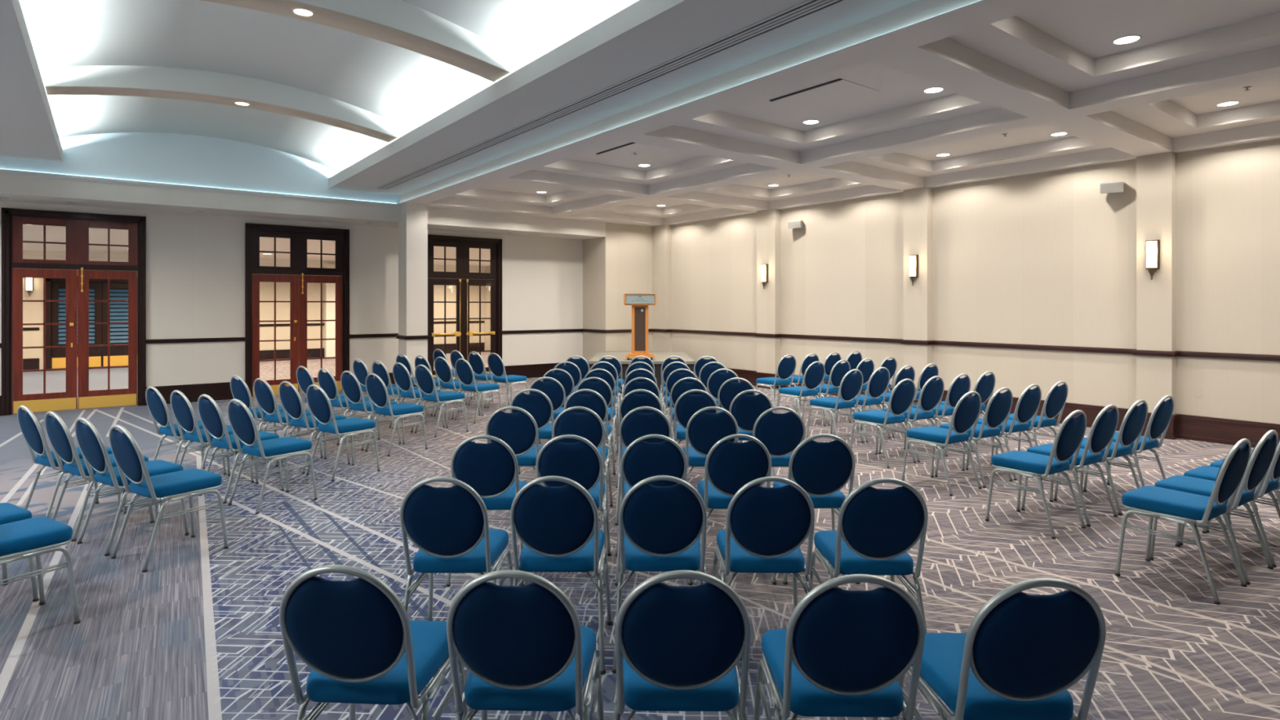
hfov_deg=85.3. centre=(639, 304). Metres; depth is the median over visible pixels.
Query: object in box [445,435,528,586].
banquet chair
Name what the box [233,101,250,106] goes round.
recessed light
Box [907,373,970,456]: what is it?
banquet chair
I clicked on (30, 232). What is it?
ceiling
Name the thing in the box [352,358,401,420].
banquet chair
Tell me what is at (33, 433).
banquet chair
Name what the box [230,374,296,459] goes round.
banquet chair
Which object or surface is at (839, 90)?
ceiling panel
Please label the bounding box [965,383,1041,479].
banquet chair
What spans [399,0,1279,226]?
ceiling
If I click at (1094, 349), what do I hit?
chair rail
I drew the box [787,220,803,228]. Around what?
wall speaker
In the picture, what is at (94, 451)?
banquet chair
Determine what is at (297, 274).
door
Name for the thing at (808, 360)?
banquet chair
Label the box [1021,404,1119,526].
banquet chair
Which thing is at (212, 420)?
banquet chair
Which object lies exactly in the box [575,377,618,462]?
banquet chair
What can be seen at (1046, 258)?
wall
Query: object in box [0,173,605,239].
wall header
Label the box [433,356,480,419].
banquet chair
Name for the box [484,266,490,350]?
wall
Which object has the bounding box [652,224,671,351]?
pillar
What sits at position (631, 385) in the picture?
banquet chair
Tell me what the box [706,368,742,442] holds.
banquet chair
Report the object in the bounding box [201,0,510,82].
ceiling beam
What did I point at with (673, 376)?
banquet chair
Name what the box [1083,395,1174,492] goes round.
banquet chair
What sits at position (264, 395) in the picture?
banquet chair
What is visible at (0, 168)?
light
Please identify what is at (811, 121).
recessed light
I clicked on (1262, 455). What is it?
banquet chair
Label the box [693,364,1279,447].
baseboard
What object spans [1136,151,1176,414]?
pillar
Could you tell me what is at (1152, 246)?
wall sconce
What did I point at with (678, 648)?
banquet chair
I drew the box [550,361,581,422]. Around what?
banquet chair
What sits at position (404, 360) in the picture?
banquet chair
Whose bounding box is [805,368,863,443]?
banquet chair
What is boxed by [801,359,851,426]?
banquet chair
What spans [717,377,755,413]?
banquet chair
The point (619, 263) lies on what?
wall
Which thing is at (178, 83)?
ceiling beam
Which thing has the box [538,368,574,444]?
banquet chair
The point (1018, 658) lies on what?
banquet chair
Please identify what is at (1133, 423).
banquet chair
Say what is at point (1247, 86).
sprinkler head
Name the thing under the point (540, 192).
recessed light
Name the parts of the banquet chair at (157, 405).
backrest, leg, frame, seat frame, leg, seat, leg, leg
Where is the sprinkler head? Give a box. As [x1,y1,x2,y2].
[1242,85,1252,90]
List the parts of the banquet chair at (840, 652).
leg, leg, seat, seat frame, backrest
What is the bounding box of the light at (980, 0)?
[413,0,980,198]
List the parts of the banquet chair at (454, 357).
backrest, frame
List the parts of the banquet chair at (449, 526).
leg, leg, backrest, frame, seat frame, seat, leg, leg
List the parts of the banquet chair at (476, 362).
backrest, frame, leg, seat, leg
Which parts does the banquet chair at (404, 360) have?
backrest, frame, seat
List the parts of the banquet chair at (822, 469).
leg, seat, frame, backrest, seat frame, leg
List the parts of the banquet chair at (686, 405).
seat frame, seat, backrest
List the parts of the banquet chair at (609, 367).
backrest, frame, leg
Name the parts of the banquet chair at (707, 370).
backrest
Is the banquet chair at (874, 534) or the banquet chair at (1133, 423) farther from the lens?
the banquet chair at (1133, 423)
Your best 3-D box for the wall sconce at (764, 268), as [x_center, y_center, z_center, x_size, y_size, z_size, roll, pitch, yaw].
[2.533,-0.580,14.211,0.094,0.520,0.150,0,0,-37]
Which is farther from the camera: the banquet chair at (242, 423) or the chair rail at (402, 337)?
the chair rail at (402, 337)
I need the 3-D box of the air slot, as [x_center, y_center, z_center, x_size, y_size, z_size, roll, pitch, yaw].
[0.407,-2.111,5.981,0.214,0.008,16.820,0,0,-37]
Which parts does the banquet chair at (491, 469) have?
leg, backrest, frame, seat frame, seat, leg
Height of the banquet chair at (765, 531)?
0.926 m
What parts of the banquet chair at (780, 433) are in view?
backrest, seat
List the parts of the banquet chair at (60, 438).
backrest, leg, frame, seat frame, leg, seat, leg, leg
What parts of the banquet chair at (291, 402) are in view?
leg, backrest, frame, seat frame, leg, seat, leg, leg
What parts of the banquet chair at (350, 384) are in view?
leg, backrest, frame, seat frame, leg, seat, leg, leg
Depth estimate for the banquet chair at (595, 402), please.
6.44 m
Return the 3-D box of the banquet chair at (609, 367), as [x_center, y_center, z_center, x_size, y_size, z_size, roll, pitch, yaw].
[-0.500,1.237,9.822,0.482,0.926,0.587,0,0,2]
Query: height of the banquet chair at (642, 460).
0.926 m
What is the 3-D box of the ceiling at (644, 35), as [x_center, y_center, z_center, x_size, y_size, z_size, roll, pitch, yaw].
[0.157,-2.208,6.085,1.290,0.185,17.470,0,0,-37]
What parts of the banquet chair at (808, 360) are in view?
seat, frame, backrest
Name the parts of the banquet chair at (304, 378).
backrest, frame, seat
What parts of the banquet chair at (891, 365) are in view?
frame, backrest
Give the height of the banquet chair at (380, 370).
0.926 m
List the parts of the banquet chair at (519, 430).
backrest, frame, seat frame, seat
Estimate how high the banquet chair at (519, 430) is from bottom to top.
0.926 m
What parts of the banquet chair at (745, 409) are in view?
seat, backrest, frame, leg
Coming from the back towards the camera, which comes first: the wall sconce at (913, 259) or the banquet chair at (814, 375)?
the wall sconce at (913, 259)
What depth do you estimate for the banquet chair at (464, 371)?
10.16 m
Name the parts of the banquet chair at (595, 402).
backrest, frame, seat, seat frame, leg, leg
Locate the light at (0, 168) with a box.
[0,168,396,204]
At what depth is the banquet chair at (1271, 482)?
4.65 m
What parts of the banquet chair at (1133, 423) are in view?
leg, leg, seat, leg, seat frame, frame, leg, backrest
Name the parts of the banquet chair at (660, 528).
leg, seat frame, seat, frame, backrest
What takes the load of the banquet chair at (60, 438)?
on the floor
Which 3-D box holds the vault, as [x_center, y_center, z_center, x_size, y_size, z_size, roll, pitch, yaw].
[-1.828,-2.518,4.564,4.730,0.705,17.470,0,0,-37]
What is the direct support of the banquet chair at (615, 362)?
on the floor
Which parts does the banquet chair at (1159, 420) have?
leg, leg, seat, leg, seat frame, frame, leg, backrest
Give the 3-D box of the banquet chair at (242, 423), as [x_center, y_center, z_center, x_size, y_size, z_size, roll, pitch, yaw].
[-3.177,1.237,5.965,0.482,0.926,0.587,0,0,34]
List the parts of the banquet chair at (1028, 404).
leg, leg, seat, leg, seat frame, frame, leg, backrest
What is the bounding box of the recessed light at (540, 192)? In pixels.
[536,191,546,193]
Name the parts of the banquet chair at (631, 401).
leg, backrest, frame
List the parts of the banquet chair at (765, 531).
leg, leg, seat, seat frame, frame, backrest, leg, leg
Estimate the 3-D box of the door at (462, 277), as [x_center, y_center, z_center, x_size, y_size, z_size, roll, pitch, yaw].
[-3.900,0.102,15.286,1.810,3.195,0.208,0,0,-37]
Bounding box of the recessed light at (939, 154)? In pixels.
[935,153,951,156]
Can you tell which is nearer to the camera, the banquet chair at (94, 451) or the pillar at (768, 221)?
the banquet chair at (94, 451)
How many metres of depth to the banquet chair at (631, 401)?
6.41 m
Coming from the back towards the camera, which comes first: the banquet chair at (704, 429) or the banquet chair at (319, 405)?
the banquet chair at (319, 405)
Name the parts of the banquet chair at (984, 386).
seat, frame, backrest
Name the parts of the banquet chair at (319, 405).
leg, backrest, frame, leg, seat frame, seat, leg, leg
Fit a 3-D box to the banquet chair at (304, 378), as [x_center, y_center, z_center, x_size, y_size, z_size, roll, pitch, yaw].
[-4.142,1.237,9.079,0.482,0.926,0.587,0,0,37]
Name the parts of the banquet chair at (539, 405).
backrest, frame, seat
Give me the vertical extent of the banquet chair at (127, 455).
0.926 m
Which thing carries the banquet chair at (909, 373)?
on the floor
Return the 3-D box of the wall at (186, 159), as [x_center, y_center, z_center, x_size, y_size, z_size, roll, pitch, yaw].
[-8.431,-2.498,11.227,9.470,1.103,1.140,0,0,-37]
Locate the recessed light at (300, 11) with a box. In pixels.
[291,7,314,17]
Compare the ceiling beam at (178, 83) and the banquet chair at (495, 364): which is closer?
the ceiling beam at (178, 83)
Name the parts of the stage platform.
edge frame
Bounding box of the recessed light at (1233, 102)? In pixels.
[1215,100,1240,106]
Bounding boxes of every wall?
[0,132,399,204]
[0,200,604,395]
[22,258,484,369]
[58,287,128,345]
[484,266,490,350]
[582,222,652,361]
[671,138,1279,423]
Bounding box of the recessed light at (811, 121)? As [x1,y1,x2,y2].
[801,119,820,124]
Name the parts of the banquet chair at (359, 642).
leg, backrest, leg, seat frame, seat, leg, leg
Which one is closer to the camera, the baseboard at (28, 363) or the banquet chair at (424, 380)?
the banquet chair at (424, 380)
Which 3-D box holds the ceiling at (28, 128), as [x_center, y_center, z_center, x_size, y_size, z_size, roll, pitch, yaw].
[-4.916,-2.208,2.199,4.070,0.185,17.470,0,0,-37]
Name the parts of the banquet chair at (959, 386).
seat, leg, frame, backrest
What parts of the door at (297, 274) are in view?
kick plate, kick plate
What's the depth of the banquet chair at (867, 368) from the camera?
10.19 m
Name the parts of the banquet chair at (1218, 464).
seat, leg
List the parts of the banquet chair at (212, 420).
backrest, leg, frame, seat frame, leg, seat, leg, leg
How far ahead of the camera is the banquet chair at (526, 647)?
2.08 m
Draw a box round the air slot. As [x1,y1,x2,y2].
[376,0,848,190]
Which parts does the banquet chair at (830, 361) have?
seat, backrest, frame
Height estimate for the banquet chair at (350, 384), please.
0.926 m
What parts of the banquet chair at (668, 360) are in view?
backrest, frame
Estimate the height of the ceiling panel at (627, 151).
0.012 m
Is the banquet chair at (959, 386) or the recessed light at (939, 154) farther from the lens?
the recessed light at (939, 154)
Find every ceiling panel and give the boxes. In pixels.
[595,142,670,159]
[769,78,879,111]
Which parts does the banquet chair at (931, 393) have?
leg, leg, seat, leg, seat frame, frame, backrest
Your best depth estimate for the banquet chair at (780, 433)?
5.33 m
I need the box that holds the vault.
[19,0,638,172]
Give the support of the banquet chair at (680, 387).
on the floor
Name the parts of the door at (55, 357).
kick plate, kick plate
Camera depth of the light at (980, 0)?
5.96 m
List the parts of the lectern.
panel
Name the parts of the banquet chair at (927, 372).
seat, frame, backrest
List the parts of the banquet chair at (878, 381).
leg, seat, leg, seat frame, frame, backrest, leg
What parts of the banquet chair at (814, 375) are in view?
leg, leg, seat frame, seat, frame, backrest, leg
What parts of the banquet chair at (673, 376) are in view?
seat, backrest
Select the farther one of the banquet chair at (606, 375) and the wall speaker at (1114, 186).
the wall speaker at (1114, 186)
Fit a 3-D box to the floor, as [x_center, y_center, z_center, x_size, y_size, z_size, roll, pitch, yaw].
[-3.581,1.760,9.854,15.900,0.120,28.400,0,0,-37]
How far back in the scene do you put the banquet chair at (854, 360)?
11.76 m
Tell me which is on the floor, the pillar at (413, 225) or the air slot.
the pillar at (413, 225)
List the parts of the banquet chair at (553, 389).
backrest, frame, seat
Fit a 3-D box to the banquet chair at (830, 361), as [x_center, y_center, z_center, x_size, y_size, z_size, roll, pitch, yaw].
[3.060,1.237,11.691,0.482,0.926,0.587,0,0,-33]
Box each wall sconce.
[25,277,32,296]
[760,263,768,288]
[908,254,918,285]
[1145,239,1159,279]
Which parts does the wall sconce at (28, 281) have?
lamp shade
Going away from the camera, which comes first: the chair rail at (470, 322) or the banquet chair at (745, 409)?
the banquet chair at (745, 409)
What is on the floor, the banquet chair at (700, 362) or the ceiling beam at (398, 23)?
the banquet chair at (700, 362)
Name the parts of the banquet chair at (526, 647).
leg, leg, backrest, seat frame, seat, leg, leg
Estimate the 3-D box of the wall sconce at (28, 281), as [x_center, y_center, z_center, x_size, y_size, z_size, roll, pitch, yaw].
[-15.853,-0.480,18.029,0.150,0.520,0.094,0,0,-37]
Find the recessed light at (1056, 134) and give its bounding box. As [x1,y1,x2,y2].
[1049,131,1066,136]
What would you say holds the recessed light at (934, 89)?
in the ceiling at (1029, 71)
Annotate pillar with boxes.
[324,263,335,357]
[398,202,427,377]
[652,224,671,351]
[756,208,780,373]
[903,186,933,388]
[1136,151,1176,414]
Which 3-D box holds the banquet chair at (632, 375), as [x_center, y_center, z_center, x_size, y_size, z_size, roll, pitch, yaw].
[0.006,1.237,8.757,0.482,0.926,0.587,0,0,0]
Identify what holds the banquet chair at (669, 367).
on the floor
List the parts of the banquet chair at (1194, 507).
leg, leg, seat frame, seat, leg, frame, leg, backrest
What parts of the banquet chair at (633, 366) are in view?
backrest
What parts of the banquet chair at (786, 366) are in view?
leg, seat frame, seat, leg, frame, backrest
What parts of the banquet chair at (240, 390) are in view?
backrest, frame, leg, seat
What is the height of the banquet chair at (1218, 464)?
0.926 m
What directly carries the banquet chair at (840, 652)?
on the floor
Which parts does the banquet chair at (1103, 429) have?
leg, leg, seat, leg, seat frame, frame, backrest, leg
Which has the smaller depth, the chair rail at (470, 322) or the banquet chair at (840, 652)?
the banquet chair at (840, 652)
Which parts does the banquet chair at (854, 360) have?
frame, backrest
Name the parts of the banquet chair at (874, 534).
leg, leg, seat, seat frame, frame, backrest, leg, leg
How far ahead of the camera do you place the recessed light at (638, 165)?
11.34 m
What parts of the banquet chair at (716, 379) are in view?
backrest, frame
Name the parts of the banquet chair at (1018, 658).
leg, leg, seat frame, seat, backrest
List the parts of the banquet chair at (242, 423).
leg, backrest, frame, leg, seat frame, seat, leg, leg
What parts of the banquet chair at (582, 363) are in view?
backrest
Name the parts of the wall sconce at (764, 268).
lamp shade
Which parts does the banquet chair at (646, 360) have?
backrest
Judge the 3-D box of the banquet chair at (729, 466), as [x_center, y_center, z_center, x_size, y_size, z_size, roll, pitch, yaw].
[0.593,1.237,4.453,0.482,0.926,0.587,0,0,-1]
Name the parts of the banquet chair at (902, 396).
leg, leg, leg, seat, seat frame, frame, backrest, leg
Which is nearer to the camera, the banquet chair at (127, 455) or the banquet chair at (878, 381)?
the banquet chair at (127, 455)
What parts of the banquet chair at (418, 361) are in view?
backrest, frame, leg, seat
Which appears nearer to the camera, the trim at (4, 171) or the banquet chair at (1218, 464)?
the banquet chair at (1218, 464)
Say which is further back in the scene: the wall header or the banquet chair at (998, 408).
the wall header
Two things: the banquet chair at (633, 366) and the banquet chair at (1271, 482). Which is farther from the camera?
the banquet chair at (633, 366)
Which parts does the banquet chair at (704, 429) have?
seat, seat frame, backrest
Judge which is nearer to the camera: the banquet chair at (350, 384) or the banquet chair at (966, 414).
the banquet chair at (966, 414)
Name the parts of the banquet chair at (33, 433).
backrest, leg, frame, seat frame, leg, seat, leg, leg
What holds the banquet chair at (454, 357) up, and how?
on the floor
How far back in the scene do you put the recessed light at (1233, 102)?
7.87 m
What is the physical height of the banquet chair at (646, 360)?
0.926 m
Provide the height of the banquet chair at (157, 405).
0.926 m
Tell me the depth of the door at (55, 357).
18.90 m
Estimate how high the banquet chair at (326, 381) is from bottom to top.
0.926 m
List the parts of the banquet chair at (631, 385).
backrest, frame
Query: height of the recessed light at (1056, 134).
0.008 m
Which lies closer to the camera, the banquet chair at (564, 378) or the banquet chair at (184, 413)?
the banquet chair at (184, 413)
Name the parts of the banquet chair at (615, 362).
backrest, frame, seat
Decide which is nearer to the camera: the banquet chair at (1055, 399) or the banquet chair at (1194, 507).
the banquet chair at (1194, 507)
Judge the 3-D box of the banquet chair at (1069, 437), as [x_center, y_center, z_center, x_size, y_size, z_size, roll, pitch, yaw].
[3.077,1.237,5.363,0.482,0.926,0.587,0,0,-33]
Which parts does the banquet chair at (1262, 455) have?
leg, leg, seat, leg, seat frame, frame, leg, backrest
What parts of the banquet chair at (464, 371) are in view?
leg, backrest, frame, seat frame, seat, leg, leg, leg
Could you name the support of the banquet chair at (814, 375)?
on the floor
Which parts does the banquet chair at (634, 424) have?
leg, seat, frame, backrest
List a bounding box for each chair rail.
[22,320,484,330]
[395,334,431,339]
[604,328,651,333]
[651,328,1279,361]
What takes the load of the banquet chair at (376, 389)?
on the floor
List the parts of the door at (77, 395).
kick plate, kick plate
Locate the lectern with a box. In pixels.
[623,293,656,359]
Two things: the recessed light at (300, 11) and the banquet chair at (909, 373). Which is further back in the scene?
the banquet chair at (909, 373)
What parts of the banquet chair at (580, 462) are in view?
frame, backrest, seat, seat frame, leg, leg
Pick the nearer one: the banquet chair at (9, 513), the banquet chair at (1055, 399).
the banquet chair at (9, 513)
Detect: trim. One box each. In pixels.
[0,168,401,208]
[22,249,485,272]
[398,0,994,204]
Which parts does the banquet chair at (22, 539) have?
leg, seat frame, seat, leg, leg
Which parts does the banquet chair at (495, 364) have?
leg, backrest, frame, seat, seat frame, leg, leg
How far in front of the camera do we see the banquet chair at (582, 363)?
10.69 m
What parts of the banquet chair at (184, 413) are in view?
backrest, leg, frame, seat frame, leg, seat, leg, leg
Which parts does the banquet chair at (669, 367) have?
seat, backrest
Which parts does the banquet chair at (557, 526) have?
leg, backrest, frame, seat frame, seat, leg, leg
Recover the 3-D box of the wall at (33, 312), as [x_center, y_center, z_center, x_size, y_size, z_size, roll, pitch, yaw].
[-10.132,0.140,22.598,20.600,3.120,0.200,0,0,-37]
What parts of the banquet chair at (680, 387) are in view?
seat, backrest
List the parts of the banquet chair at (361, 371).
backrest, frame, seat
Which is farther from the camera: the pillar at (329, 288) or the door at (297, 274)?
the pillar at (329, 288)
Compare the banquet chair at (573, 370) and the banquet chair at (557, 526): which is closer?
the banquet chair at (557, 526)
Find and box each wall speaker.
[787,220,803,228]
[1099,181,1124,193]
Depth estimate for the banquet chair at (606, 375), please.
8.49 m
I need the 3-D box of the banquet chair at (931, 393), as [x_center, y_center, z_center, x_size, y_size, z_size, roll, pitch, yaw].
[3.083,1.237,7.830,0.482,0.926,0.587,0,0,-33]
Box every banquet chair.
[0,502,39,601]
[0,516,80,624]
[17,405,123,517]
[44,411,154,542]
[75,417,189,555]
[108,424,228,572]
[145,386,226,475]
[170,390,253,490]
[197,394,284,503]
[227,399,317,514]
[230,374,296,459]
[253,377,323,466]
[278,381,350,474]
[279,564,467,719]
[296,365,351,439]
[306,384,380,481]
[317,368,376,444]
[340,370,400,450]
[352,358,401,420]
[364,373,427,456]
[372,360,422,427]
[392,362,444,432]
[395,353,439,408]
[400,476,513,621]
[414,355,459,416]
[414,364,468,436]
[432,348,472,399]
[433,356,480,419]
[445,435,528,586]
[446,569,604,719]
[449,350,489,404]
[454,358,502,423]
[467,351,509,408]
[485,406,543,484]
[487,352,528,410]
[510,388,553,474]
[510,475,612,675]
[528,377,565,445]
[531,434,611,586]
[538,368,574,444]
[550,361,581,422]
[552,406,613,524]
[564,355,589,386]
[564,388,615,488]
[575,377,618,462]
[582,368,618,443]
[589,361,622,428]
[597,355,624,398]
[611,475,706,673]
[613,569,751,719]
[614,406,671,525]
[614,434,693,586]
[615,389,662,488]
[622,377,660,447]
[623,368,657,388]
[625,361,654,377]
[628,355,654,372]
[660,355,687,400]
[660,361,690,407]
[662,368,697,415]
[668,377,707,427]
[671,389,717,444]
[683,406,738,475]
[693,355,721,408]
[697,434,777,584]
[698,361,728,395]
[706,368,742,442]
[712,476,814,609]
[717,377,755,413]
[728,389,775,476]
[752,406,805,466]
[753,573,924,719]
[755,354,797,413]
[773,433,860,584]
[776,360,826,426]
[777,353,819,410]
[800,351,841,404]
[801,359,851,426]
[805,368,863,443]
[809,477,928,633]
[821,351,862,397]
[826,358,874,422]
[833,367,890,442]
[849,356,897,413]
[849,378,915,468]
[860,364,915,437]
[878,375,944,462]
[887,363,938,427]
[895,577,1106,719]
[902,391,982,496]
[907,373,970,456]
[934,371,995,451]
[934,386,1013,488]
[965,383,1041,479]
[985,409,1086,539]
[995,381,1068,454]
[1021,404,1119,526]
[1053,399,1147,515]
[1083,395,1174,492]
[1115,438,1251,604]
[1150,429,1278,585]
[1179,439,1279,567]
[1206,458,1279,532]
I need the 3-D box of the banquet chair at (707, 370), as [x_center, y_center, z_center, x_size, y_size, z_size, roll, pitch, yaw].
[1.020,1.237,9.782,0.482,0.926,0.587,0,0,1]
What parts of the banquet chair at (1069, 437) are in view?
leg, leg, seat, seat frame, leg, frame, backrest, leg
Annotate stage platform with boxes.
[587,351,695,393]
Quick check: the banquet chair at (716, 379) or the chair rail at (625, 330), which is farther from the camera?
the chair rail at (625, 330)
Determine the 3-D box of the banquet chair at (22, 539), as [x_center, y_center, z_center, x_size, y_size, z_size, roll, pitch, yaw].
[-3.345,1.237,3.591,0.482,0.926,0.587,0,0,31]
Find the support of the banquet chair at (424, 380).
on the floor
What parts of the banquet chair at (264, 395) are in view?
leg, backrest, frame, seat frame, leg, seat, leg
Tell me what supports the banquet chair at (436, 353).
on the floor
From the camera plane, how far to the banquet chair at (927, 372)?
9.25 m
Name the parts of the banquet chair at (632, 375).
backrest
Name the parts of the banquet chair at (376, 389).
leg, backrest, frame, seat frame, leg, seat, leg, leg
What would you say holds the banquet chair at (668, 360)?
on the floor
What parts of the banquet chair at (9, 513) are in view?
leg, seat, leg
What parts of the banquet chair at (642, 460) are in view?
leg, leg, seat, backrest, frame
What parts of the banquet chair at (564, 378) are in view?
backrest, frame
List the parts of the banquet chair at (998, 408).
leg, leg, seat, leg, seat frame, frame, backrest, leg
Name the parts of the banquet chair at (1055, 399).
leg, leg, seat, leg, seat frame, frame, leg, backrest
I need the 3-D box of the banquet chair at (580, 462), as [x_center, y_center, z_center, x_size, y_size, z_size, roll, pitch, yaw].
[-0.431,1.237,4.435,0.482,0.926,0.587,0,0,-1]
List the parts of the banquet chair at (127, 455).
leg, backrest, frame, leg, seat frame, seat, leg, leg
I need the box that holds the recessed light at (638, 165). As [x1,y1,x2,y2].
[637,164,651,166]
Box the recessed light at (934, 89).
[922,86,943,93]
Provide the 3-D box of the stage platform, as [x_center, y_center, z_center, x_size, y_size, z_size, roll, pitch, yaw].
[0.030,1.388,14.700,2.070,0.624,2.790,0,0,0]
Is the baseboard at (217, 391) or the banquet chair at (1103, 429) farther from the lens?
the baseboard at (217, 391)
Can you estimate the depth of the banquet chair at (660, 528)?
3.21 m
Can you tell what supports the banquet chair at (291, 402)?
on the floor
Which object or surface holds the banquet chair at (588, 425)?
on the floor
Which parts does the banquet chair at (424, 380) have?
leg, backrest, frame, seat frame, leg, seat, leg, leg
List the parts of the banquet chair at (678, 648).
leg, seat, seat frame, backrest, leg, leg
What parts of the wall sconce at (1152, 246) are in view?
lamp shade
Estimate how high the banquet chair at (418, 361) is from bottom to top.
0.926 m
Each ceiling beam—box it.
[44,65,397,142]
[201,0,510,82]
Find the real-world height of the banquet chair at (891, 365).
0.926 m
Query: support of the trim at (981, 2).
attached to the wall at (186, 159)
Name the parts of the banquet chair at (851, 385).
leg, leg, leg, seat, seat frame, frame, backrest, leg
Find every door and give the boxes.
[1,207,146,415]
[45,278,128,368]
[244,222,349,397]
[427,234,502,381]
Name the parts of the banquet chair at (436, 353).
backrest, frame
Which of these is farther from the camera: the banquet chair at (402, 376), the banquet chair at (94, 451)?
the banquet chair at (402, 376)
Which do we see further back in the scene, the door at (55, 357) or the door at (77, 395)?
the door at (55, 357)
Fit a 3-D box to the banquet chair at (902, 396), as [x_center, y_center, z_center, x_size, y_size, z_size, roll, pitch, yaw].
[2.656,1.237,7.553,0.482,0.926,0.587,0,0,-33]
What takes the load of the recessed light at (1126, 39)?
in the ceiling at (1029, 71)
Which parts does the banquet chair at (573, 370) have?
backrest, frame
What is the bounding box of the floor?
[0,351,1279,719]
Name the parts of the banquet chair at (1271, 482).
leg, seat, leg, seat frame, frame, leg, backrest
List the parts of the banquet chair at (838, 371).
leg, seat, leg, frame, backrest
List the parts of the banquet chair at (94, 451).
leg, backrest, frame, seat frame, leg, seat, leg, leg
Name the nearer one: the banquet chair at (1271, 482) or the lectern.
the banquet chair at (1271, 482)
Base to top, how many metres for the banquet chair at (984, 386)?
0.926 m
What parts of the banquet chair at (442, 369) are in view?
backrest, frame, leg, seat, leg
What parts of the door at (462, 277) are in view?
vertical rod, vertical rod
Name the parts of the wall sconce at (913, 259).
lamp shade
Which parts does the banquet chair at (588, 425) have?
backrest, frame, seat, seat frame, leg, leg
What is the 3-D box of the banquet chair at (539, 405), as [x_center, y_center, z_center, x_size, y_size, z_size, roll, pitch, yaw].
[-1.004,1.237,6.714,0.482,0.926,0.587,0,0,2]
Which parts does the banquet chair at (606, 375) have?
frame, backrest, leg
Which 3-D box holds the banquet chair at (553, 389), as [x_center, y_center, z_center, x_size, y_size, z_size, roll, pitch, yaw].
[-1.003,1.237,7.776,0.482,0.926,0.587,0,0,2]
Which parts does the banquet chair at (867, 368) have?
seat, frame, backrest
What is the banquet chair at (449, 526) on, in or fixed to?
on the floor
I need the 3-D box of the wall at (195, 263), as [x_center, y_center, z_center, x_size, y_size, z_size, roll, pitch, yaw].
[-6.673,0.048,12.574,13.900,3.305,1.140,0,0,-37]
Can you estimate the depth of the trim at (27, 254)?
19.20 m
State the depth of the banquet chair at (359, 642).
2.13 m
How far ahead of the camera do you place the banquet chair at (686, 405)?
6.41 m
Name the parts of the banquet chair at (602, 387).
backrest, frame, seat frame, seat, leg, leg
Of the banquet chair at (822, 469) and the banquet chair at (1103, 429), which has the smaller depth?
the banquet chair at (822, 469)
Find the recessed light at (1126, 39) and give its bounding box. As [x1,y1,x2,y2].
[1111,34,1142,44]
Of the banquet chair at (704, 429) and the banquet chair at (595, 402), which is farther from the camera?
the banquet chair at (595, 402)
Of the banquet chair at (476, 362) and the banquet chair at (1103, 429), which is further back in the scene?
the banquet chair at (476, 362)
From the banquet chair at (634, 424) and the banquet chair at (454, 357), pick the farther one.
the banquet chair at (454, 357)
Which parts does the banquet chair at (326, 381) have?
backrest, frame, leg, seat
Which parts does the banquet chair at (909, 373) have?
seat, leg, frame, backrest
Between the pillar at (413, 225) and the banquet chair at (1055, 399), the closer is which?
the banquet chair at (1055, 399)
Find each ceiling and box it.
[0,0,62,163]
[22,224,490,266]
[328,0,919,195]
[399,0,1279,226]
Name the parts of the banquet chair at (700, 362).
backrest, frame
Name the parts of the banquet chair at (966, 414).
leg, leg, seat, leg, seat frame, frame, backrest, leg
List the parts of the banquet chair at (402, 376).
backrest, frame, seat frame, leg, seat, leg, leg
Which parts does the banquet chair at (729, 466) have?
seat, seat frame, frame, backrest, leg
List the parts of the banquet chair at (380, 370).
backrest, frame, leg, seat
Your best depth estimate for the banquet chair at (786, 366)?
10.95 m
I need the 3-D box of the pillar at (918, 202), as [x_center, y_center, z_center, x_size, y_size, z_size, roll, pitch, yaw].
[4.660,-0.123,11.651,0.170,3.647,0.430,0,0,-37]
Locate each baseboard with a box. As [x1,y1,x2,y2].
[0,362,589,415]
[22,342,484,370]
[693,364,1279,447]

